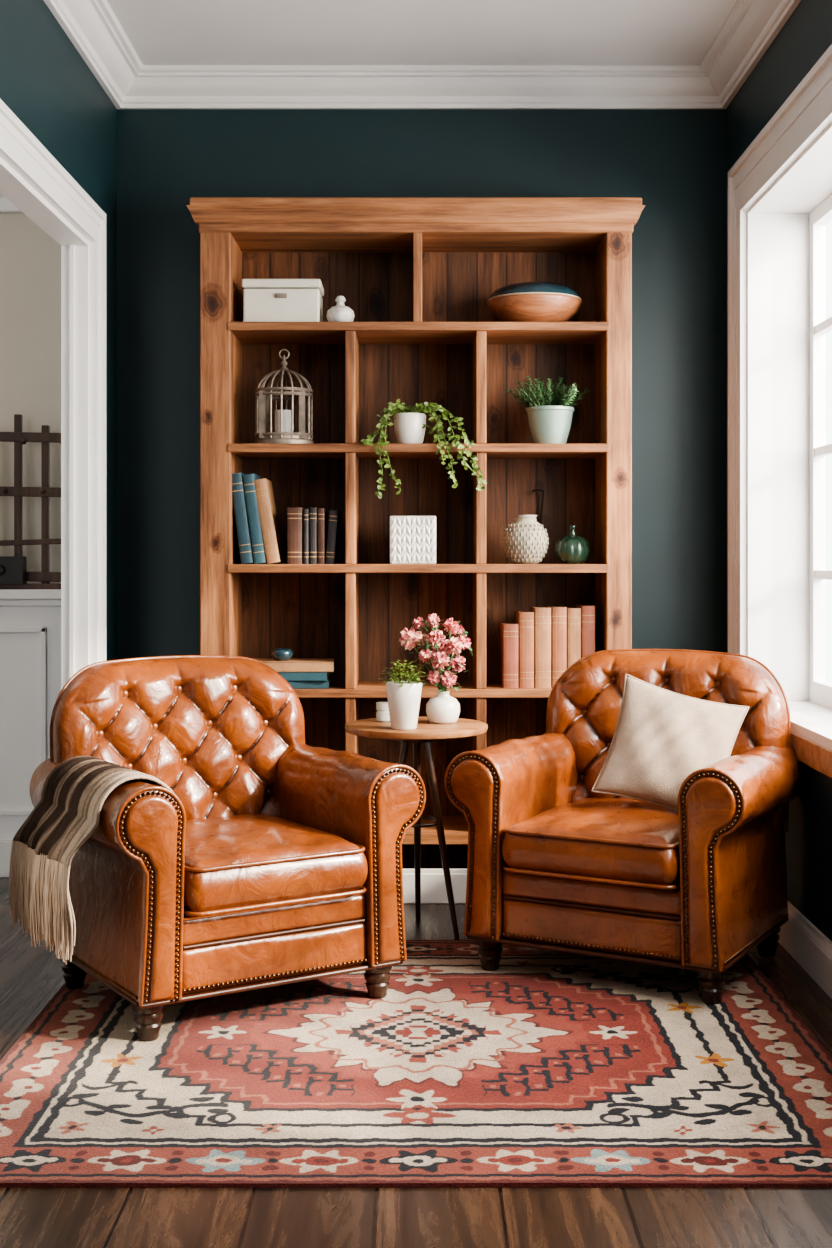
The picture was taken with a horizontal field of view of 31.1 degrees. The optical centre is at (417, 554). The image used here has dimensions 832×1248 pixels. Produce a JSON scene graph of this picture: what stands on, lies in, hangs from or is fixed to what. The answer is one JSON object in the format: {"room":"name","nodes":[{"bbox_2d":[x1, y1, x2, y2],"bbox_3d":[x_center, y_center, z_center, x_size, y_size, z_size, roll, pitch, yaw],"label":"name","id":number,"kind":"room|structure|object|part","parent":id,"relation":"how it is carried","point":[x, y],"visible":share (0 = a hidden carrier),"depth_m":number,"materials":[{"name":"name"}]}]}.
{"room":"living room","nodes":[
{"label":"living room","id":0,"kind":"room"},
{"bbox_2d":[0,213,60,582],"bbox_3d":[-2.027,-0.190,5.650,1.745,2.700,0.100,0,0,0],"label":"wall","id":1,"kind":"structure","parent":0,"point":[30,259],"depth_m":5.60,"materials":[{"name":"paint"}]},
{"bbox_2d":[0,193,22,212],"bbox_3d":[-1.982,-1.370,5.530,1.635,0.180,0.140,0,0,0],"label":"trim","id":2,"kind":"structure","parent":1,"relation":"attached to","point":[6,206],"depth_m":5.57,"materials":[{"name":"white paint"}]},
{"bbox_2d":[0,589,60,876],"bbox_3d":[-1.980,0.642,5.480,1.640,1.035,0.240,0,0,0],"label":"wainscoting","id":3,"kind":"structure","parent":1,"relation":"attached to","point":[30,619],"depth_m":5.40,"materials":[{"name":"white paint"}]},
{"bbox_2d":[0,414,60,588],"bbox_3d":[-1.480,-0.195,5.461,0.460,0.640,0.138,0,0,0],"label":"wooden rack","id":4,"kind":"object","parent":3,"relation":"on","point":[13,574],"visible":0.77,"depth_m":5.46,"materials":[{"name":"brown wood"}]},
{"bbox_2d":[0,0,116,660],"bbox_3d":[-1.115,-0.276,2.420,0.080,2.872,6.040,0,0,0],"label":"wall","id":5,"kind":"structure","parent":0,"point":[45,81],"depth_m":4.65,"materials":[{"name":"teal paint"}]},
{"bbox_2d":[0,99,105,689],"bbox_3d":[-1.101,0.011,4.215,0.119,2.298,1.556,0,0,0],"label":"door frame","id":6,"kind":"structure","parent":5,"relation":"attached to","point":[74,246],"depth_m":4.86,"materials":[{"name":"white paint"}]},
{"bbox_2d":[44,0,800,108],"bbox_3d":[0.013,-1.652,2.370,2.175,0.120,5.940,0,0,0],"label":"trim","id":7,"kind":"structure","parent":5,"relation":"attached to","point":[92,26],"depth_m":5.26,"materials":[{"name":"white paint"}]},
{"bbox_2d":[0,877,831,1247],"bbox_3d":[-0.750,1.200,2.650,4.300,0.080,6.500,0,0,0],"label":"floor","id":8,"kind":"structure","parent":0,"point":[30,976],"depth_m":2.65,"materials":[{"name":"brown wood"}]},
{"bbox_2d":[186,197,645,903],"bbox_3d":[-0.007,-0.013,5.137,1.522,2.345,0.378,0,0,0],"label":"bookcase","id":9,"kind":"object","parent":8,"relation":"on","point":[418,276],"visible":0.62,"depth_m":5.31,"materials":[{"name":"brown wood"}]},
{"bbox_2d":[242,279,323,321],"bbox_3d":[-0.460,-0.853,5.109,0.266,0.150,0.193,0,0,0],"label":"storage box","id":10,"kind":"object","parent":9,"relation":"on","point":[264,300],"visible":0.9,"depth_m":5.02,"materials":[{"name":"cardboard"}]},
{"bbox_3d":[-0.460,-0.913,5.110,0.266,0.029,0.190,0,0,0],"label":"lid","id":11,"kind":"part","parent":10,"relation":"part of","materials":[{"name":"white cardboard"}]},
{"bbox_2d":[254,349,313,443],"bbox_3d":[-0.456,-0.537,5.090,0.204,0.331,0.204,0,0,0],"label":"birdcage lantern","id":12,"kind":"object","parent":9,"relation":"on","point":[283,434],"visible":0.98,"depth_m":5.03,"materials":[{"name":"metal"}]},
{"bbox_2d":[275,410,290,431],"bbox_3d":[-0.456,-0.448,5.090,0.064,0.092,0.064,0,0,0],"label":"candle","id":13,"kind":"object","parent":12,"relation":"on","point":[286,413],"depth_m":5.06,"materials":[{"name":"white wax"}]},
{"bbox_2d":[232,473,340,563],"bbox_3d":[-0.451,-0.123,5.126,0.367,0.308,0.207,0,0,0],"label":"books","id":14,"kind":"object","parent":9,"relation":"in","point":[311,539],"visible":1,"depth_m":5.03,"materials":[{"name":"blue paper"}]},
{"bbox_2d":[287,507,303,563],"bbox_3d":[-0.415,-0.065,5.106,0.050,0.190,0.167,0,0,0],"label":"book","id":15,"kind":"object","parent":14,"relation":"on","point":[295,515],"depth_m":5.03,"materials":[{"name":"brown fabric"}]},
{"bbox_2d":[303,509,308,563],"bbox_3d":[-0.377,-0.062,5.106,0.018,0.185,0.167,0,0,0],"label":"book","id":16,"kind":"object","parent":14,"relation":"on","point":[305,511],"depth_m":5.03,"materials":[{"name":"black paper"}]},
{"bbox_2d":[309,507,317,563],"bbox_3d":[-0.353,-0.065,5.106,0.026,0.190,0.167,0,0,0],"label":"book","id":17,"kind":"object","parent":14,"relation":"on","point":[313,511],"depth_m":5.03,"materials":[{"name":"black fabric"}]},
{"bbox_2d":[318,508,327,563],"bbox_3d":[-0.326,-0.064,5.106,0.024,0.188,0.167,0,0,0],"label":"book","id":18,"kind":"object","parent":14,"relation":"on","point":[322,512],"depth_m":5.03,"materials":[{"name":"brown fabric"}]},
{"bbox_2d":[325,510,340,563],"bbox_3d":[-0.290,-0.061,5.106,0.030,0.180,0.167,5,0,0],"label":"book","id":19,"kind":"object","parent":14,"relation":"on","point":[332,528],"depth_m":5.03,"materials":[{"name":"black paper"}]},
{"bbox_2d":[255,658,334,688],"bbox_3d":[-0.442,0.402,5.080,0.321,0.090,0.184,0,0,0],"label":"book stack","id":20,"kind":"object","parent":9,"relation":"in","point":[300,673],"visible":0.56,"depth_m":5.00,"materials":[{"name":"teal paper"}]},
{"bbox_2d":[271,648,292,660],"bbox_3d":[-0.460,0.337,5.060,0.076,0.040,0.076,0,0,0],"label":"bowl","id":21,"kind":"object","parent":20,"relation":"on","point":[279,654],"visible":1,"depth_m":5.03,"materials":[{"name":"teal ceramic"}]},
{"bbox_2d":[255,658,334,671],"bbox_3d":[-0.430,0.374,5.080,0.290,0.034,0.170,0,0,-2],"label":"book","id":22,"kind":"object","parent":20,"relation":"on","point":[294,664],"depth_m":5.00,"materials":[{"name":"beige paper"}]},
{"bbox_2d":[278,672,331,680],"bbox_3d":[-0.440,0.406,5.080,0.280,0.030,0.170,0,0,3],"label":"book","id":23,"kind":"object","parent":20,"relation":"on","point":[288,676],"depth_m":4.99,"materials":[{"name":"teal paper"}]},
{"bbox_2d":[287,679,329,688],"bbox_3d":[-0.450,0.434,5.080,0.300,0.026,0.170,0,0,-2],"label":"book","id":24,"kind":"object","parent":20,"relation":"on","point":[295,683],"depth_m":5.00,"materials":[{"name":"teal paper"}]},
{"bbox_2d":[326,296,354,321],"bbox_3d":[-0.262,-0.828,5.060,0.096,0.100,0.096,0,0,0],"label":"ceramic bottle","id":25,"kind":"object","parent":9,"relation":"on","point":[340,312],"visible":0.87,"depth_m":5.03,"materials":[{"name":"white ceramic"}]},
{"bbox_2d":[390,516,435,563],"bbox_3d":[-0.017,-0.051,5.088,0.156,0.162,0.124,0,0,0],"label":"box","id":26,"kind":"object","parent":9,"relation":"on","point":[412,538],"visible":1,"depth_m":5.03,"materials":[{"name":"white ceramic"}]},
{"bbox_2d":[361,399,486,498],"bbox_3d":[0.020,-0.358,5.032,0.421,0.340,0.199,0,0,0],"label":"trailing plant","id":27,"kind":"object","parent":9,"relation":"on","point":[409,427],"visible":0.98,"depth_m":4.98,"materials":[{"name":"green plant"}]},
{"bbox_3d":[-0.027,-0.424,5.050,0.110,0.104,0.110,0,0,0],"label":"pot","id":28,"kind":"part","parent":27,"relation":"part of","materials":[{"name":"white ceramic"}]},
{"bbox_2d":[502,515,548,563],"bbox_3d":[0.366,-0.053,5.090,0.160,0.166,0.159,0,0,0],"label":"patterned vase","id":29,"kind":"object","parent":9,"relation":"on","point":[525,540],"visible":1,"depth_m":5.04,"materials":[{"name":"ceramic"}]},
{"bbox_2d":[487,282,581,321],"bbox_3d":[0.398,-0.853,5.120,0.324,0.150,0.324,0,0,0],"label":"wooden bowl","id":30,"kind":"object","parent":9,"relation":"on","point":[526,301],"visible":0.8,"depth_m":5.00,"materials":[{"name":"brown wood"}]},
{"bbox_2d":[532,489,544,524],"bbox_3d":[0.424,-0.157,5.289,0.046,0.154,0.047,0,0,0],"label":"iron hook","id":31,"kind":"object","parent":9,"relation":"attached to","point":[534,490],"visible":0.83,"depth_m":5.28,"materials":[{"name":"black metal"}]},
{"bbox_2d":[500,604,594,687],"bbox_3d":[0.441,0.309,5.121,0.310,0.276,0.197,0,0,0],"label":"books","id":32,"kind":"object","parent":9,"relation":"in","point":[542,643],"visible":0.78,"depth_m":5.03,"materials":[{"name":"paper"}]},
{"bbox_2d":[500,622,517,687],"bbox_3d":[0.312,0.340,5.121,0.052,0.215,0.197,0,0,0],"label":"book","id":33,"kind":"object","parent":32,"relation":"on","point":[508,631],"depth_m":5.03,"materials":[{"name":"paper"}]},
{"bbox_2d":[515,610,533,687],"bbox_3d":[0.365,0.320,5.121,0.050,0.255,0.197,0,0,0],"label":"book","id":34,"kind":"object","parent":32,"relation":"on","point":[524,620],"depth_m":5.03,"materials":[{"name":"paper"}]},
{"bbox_2d":[567,606,580,668],"bbox_3d":[0.525,0.313,5.121,0.046,0.268,0.197,0,0,0],"label":"book","id":35,"kind":"object","parent":32,"relation":"on","point":[573,614],"depth_m":5.03,"materials":[{"name":"paper"}]},
{"bbox_2d":[576,604,594,657],"bbox_3d":[0.573,0.309,5.121,0.046,0.276,0.197,0,0,0],"label":"book","id":36,"kind":"object","parent":32,"relation":"on","point":[585,614],"depth_m":5.03,"materials":[{"name":"paper"}]},
{"bbox_2d":[506,376,589,443],"bbox_3d":[0.446,-0.492,5.099,0.288,0.241,0.238,0,0,0],"label":"potted succulent","id":37,"kind":"object","parent":9,"relation":"on","point":[549,423],"visible":0.98,"depth_m":5.04,"materials":[{"name":"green ceramic"}]},
{"bbox_2d":[526,405,573,443],"bbox_3d":[0.449,-0.437,5.090,0.166,0.130,0.166,0,0,0],"label":"pot","id":38,"kind":"object","parent":37,"relation":"on","point":[548,424],"depth_m":5.03,"materials":[{"name":"white ceramic"}]},
{"bbox_2d":[554,525,590,563],"bbox_3d":[0.526,-0.036,5.090,0.128,0.132,0.124,0,0,0],"label":"vase","id":39,"kind":"object","parent":9,"relation":"on","point":[572,548],"visible":1,"depth_m":5.05,"materials":[{"name":"ceramic"}]},
{"bbox_2d":[0,940,831,1187],"bbox_3d":[0.000,1.156,3.610,1.910,0.008,1.740,0,0,0],"label":"area rug","id":40,"kind":"object","parent":8,"relation":"on","point":[543,1068],"visible":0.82,"depth_m":3.24,"materials":[{"name":"red fabric"}]},
{"bbox_2d":[30,655,425,1040],"bbox_3d":[-0.525,0.720,3.970,0.858,0.865,0.746,0,0,-33],"label":"armchair","id":41,"kind":"object","parent":40,"relation":"on","point":[273,858],"visible":0.91,"depth_m":3.83,"materials":[{"name":"leather"}]},
{"bbox_2d":[9,755,173,963],"bbox_3d":[-0.814,0.743,3.721,0.291,0.440,0.482,0,0,-32],"label":"throw blanket","id":42,"kind":"object","parent":41,"relation":"on","point":[74,793],"visible":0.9,"depth_m":3.65,"materials":[{"name":"fabric"}]},
{"bbox_3d":[-0.795,0.794,3.765,0.183,0.515,0.636,0,0,-33],"label":"arm","id":43,"kind":"part","parent":41,"relation":"part of","materials":[{"name":"leather"}]},
{"bbox_3d":[-0.662,0.592,4.184,0.748,0.600,0.239,0,0,-33],"label":"backrest","id":44,"kind":"part","parent":41,"relation":"part of","materials":[{"name":"leather"}]},
{"bbox_3d":[-0.509,1.056,3.945,0.724,0.012,0.618,0,0,-33],"label":"frame","id":45,"kind":"part","parent":41,"relation":"part of","materials":[{"name":"brown leather"}]},
{"bbox_3d":[-0.355,0.958,3.702,0.524,0.188,0.037,0,0,-33],"label":"rail","id":46,"kind":"part","parent":41,"relation":"part of","materials":[{"name":"leather"}]},
{"bbox_2d":[184,813,367,911],"bbox_3d":[-0.481,0.782,3.900,0.506,0.155,0.580,0,0,-33],"label":"seat cushion","id":47,"kind":"object","parent":41,"relation":"on","point":[234,862],"depth_m":3.71,"materials":[{"name":"leather"}]},
{"bbox_3d":[-0.226,0.794,4.128,0.183,0.515,0.636,0,0,-33],"label":"arm","id":48,"kind":"part","parent":41,"relation":"part of","materials":[{"name":"leather"}]},
{"bbox_2d":[444,649,803,1003],"bbox_3d":[0.615,0.720,4.255,0.858,0.865,0.746,0,0,29],"label":"armchair","id":49,"kind":"object","parent":40,"relation":"on","point":[554,863],"visible":0.93,"depth_m":4.06,"materials":[{"name":"leather"}]},
{"bbox_3d":[0.306,0.794,4.394,0.183,0.515,0.636,0,0,29],"label":"arm","id":50,"kind":"part","parent":49,"relation":"part of","materials":[{"name":"leather"}]},
{"bbox_2d":[502,798,679,884],"bbox_3d":[0.575,0.782,4.183,0.506,0.155,0.580,0,0,29],"label":"seat cushion","id":51,"kind":"object","parent":49,"relation":"on","point":[571,841],"depth_m":3.98,"materials":[{"name":"leather"}]},
{"bbox_3d":[0.461,0.958,3.978,0.524,0.188,0.037,0,0,29],"label":"rail","id":52,"kind":"part","parent":49,"relation":"part of","materials":[{"name":"leather"}]},
{"bbox_3d":[0.600,1.056,4.229,0.724,0.012,0.618,0,0,29],"label":"frame","id":53,"kind":"part","parent":49,"relation":"part of","materials":[{"name":"brown leather"}]},
{"bbox_3d":[0.738,0.592,4.478,0.748,0.600,0.239,0,0,29],"label":"backrest","id":54,"kind":"part","parent":49,"relation":"part of","materials":[{"name":"leather"}]},
{"bbox_2d":[591,673,748,811],"bbox_3d":[0.708,0.545,4.196,0.421,0.410,0.174,0,0,18],"label":"throw pillow","id":55,"kind":"object","parent":49,"relation":"on","point":[661,736],"visible":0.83,"depth_m":4.16,"materials":[{"name":"fabric"}]},
{"bbox_3d":[0.896,0.794,4.067,0.183,0.515,0.636,0,0,29],"label":"arm","id":56,"kind":"part","parent":49,"relation":"part of","materials":[{"name":"leather"}]},
{"bbox_3d":[0.741,0.872,4.482,0.710,0.360,0.060,0,0,29],"label":"panel","id":57,"kind":"part","parent":49,"relation":"part of","materials":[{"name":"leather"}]},
{"bbox_2d":[345,716,487,938],"bbox_3d":[-0.005,0.841,4.600,0.440,0.641,0.440,0,0,0],"label":"side table","id":58,"kind":"object","parent":8,"relation":"on","point":[426,732],"visible":0.68,"depth_m":4.54,"materials":[{"name":"brown wood"}]},
{"bbox_2d":[376,702,389,721],"bbox_3d":[-0.105,0.490,4.680,0.052,0.060,0.052,0,0,0],"label":"candle tin","id":59,"kind":"object","parent":58,"relation":"on","point":[382,714],"visible":0.75,"depth_m":4.66,"materials":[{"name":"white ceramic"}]},
{"bbox_2d":[379,660,429,729],"bbox_3d":[-0.040,0.415,4.472,0.160,0.209,0.141,0,0,0],"label":"potted plant","id":60,"kind":"object","parent":58,"relation":"on","point":[403,697],"visible":1,"depth_m":4.43,"materials":[{"name":"green plant"}]},
{"bbox_3d":[-0.042,0.451,4.470,0.110,0.139,0.110,0,0,0],"label":"pot","id":61,"kind":"part","parent":60,"relation":"part of","materials":[{"name":"white ceramic"}]},
{"bbox_2d":[399,613,472,723],"bbox_3d":[0.059,0.349,4.626,0.231,0.341,0.151,0,0,-13],"label":"flower vase","id":62,"kind":"object","parent":58,"relation":"on","point":[442,708],"visible":1,"depth_m":4.61,"materials":[{"name":"white ceramic"}]},
{"bbox_2d":[117,109,725,659],"bbox_3d":[0.138,-0.276,5.390,2.425,2.872,0.100,0,0,0],"label":"wall","id":63,"kind":"structure","parent":0,"point":[674,160],"depth_m":5.34,"materials":[{"name":"teal paint"}]},
{"bbox_2d":[107,0,736,64],"bbox_3d":[0.098,-1.762,2.420,2.505,0.100,6.040,0,0,0],"label":"ceiling","id":64,"kind":"structure","parent":0,"point":[160,32],"depth_m":4.90,"materials":[{"name":"paint"}]},
{"bbox_2d":[726,0,831,940],"bbox_3d":[1.225,-0.276,2.370,0.250,2.872,5.940,0,0,0],"label":"wall","id":65,"kind":"structure","parent":0,"point":[806,35],"depth_m":4.32,"materials":[{"name":"teal paint"}]},
{"bbox_2d":[728,44,831,655],"bbox_3d":[1.083,-0.416,3.640,0.035,1.803,3.016,0,0,0],"label":"window frame","id":66,"kind":"structure","parent":65,"relation":"attached to","point":[806,113],"depth_m":4.98,"materials":[{"name":"white paint"}]},
{"bbox_2d":[747,122,831,700],"bbox_3d":[1.224,-0.332,3.640,0.255,1.634,2.679,0,0,0],"label":"reveal","id":67,"kind":"object","parent":65,"relation":"attached to","point":[778,221],"visible":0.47,"depth_m":4.96,"materials":[{"name":"white paint"}]},
{"bbox_2d":[809,194,831,708],"bbox_3d":[1.320,-0.325,3.640,0.042,1.620,2.650,0,0,0],"label":"window","id":68,"kind":"structure","parent":67,"relation":"attached to","point":[820,690],"depth_m":4.92,"materials":[{"name":"white paint"}]},
{"bbox_2d":[778,900,831,998],"bbox_3d":[1.090,1.094,2.370,0.020,0.132,5.940,0,0,0],"label":"baseboard","id":69,"kind":"structure","parent":65,"relation":"attached to","point":[811,949],"depth_m":4.14,"materials":[{"name":"white paint"}]},
{"bbox_2d":[788,701,831,749],"bbox_3d":[1.220,0.499,3.582,0.264,0.029,2.764,0,0,0],"label":"sill","id":70,"kind":"structure","parent":65,"relation":"attached to","point":[812,721],"depth_m":4.36,"materials":[{"name":"white paint"}]},
{"bbox_2d":[790,731,831,777],"bbox_3d":[1.089,0.549,3.590,0.019,0.071,2.820,0,0,0],"label":"apron","id":71,"kind":"object","parent":65,"relation":"attached to","point":[808,752],"visible":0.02,"depth_m":4.09,"materials":[{"name":"brown wood"}]}
]}

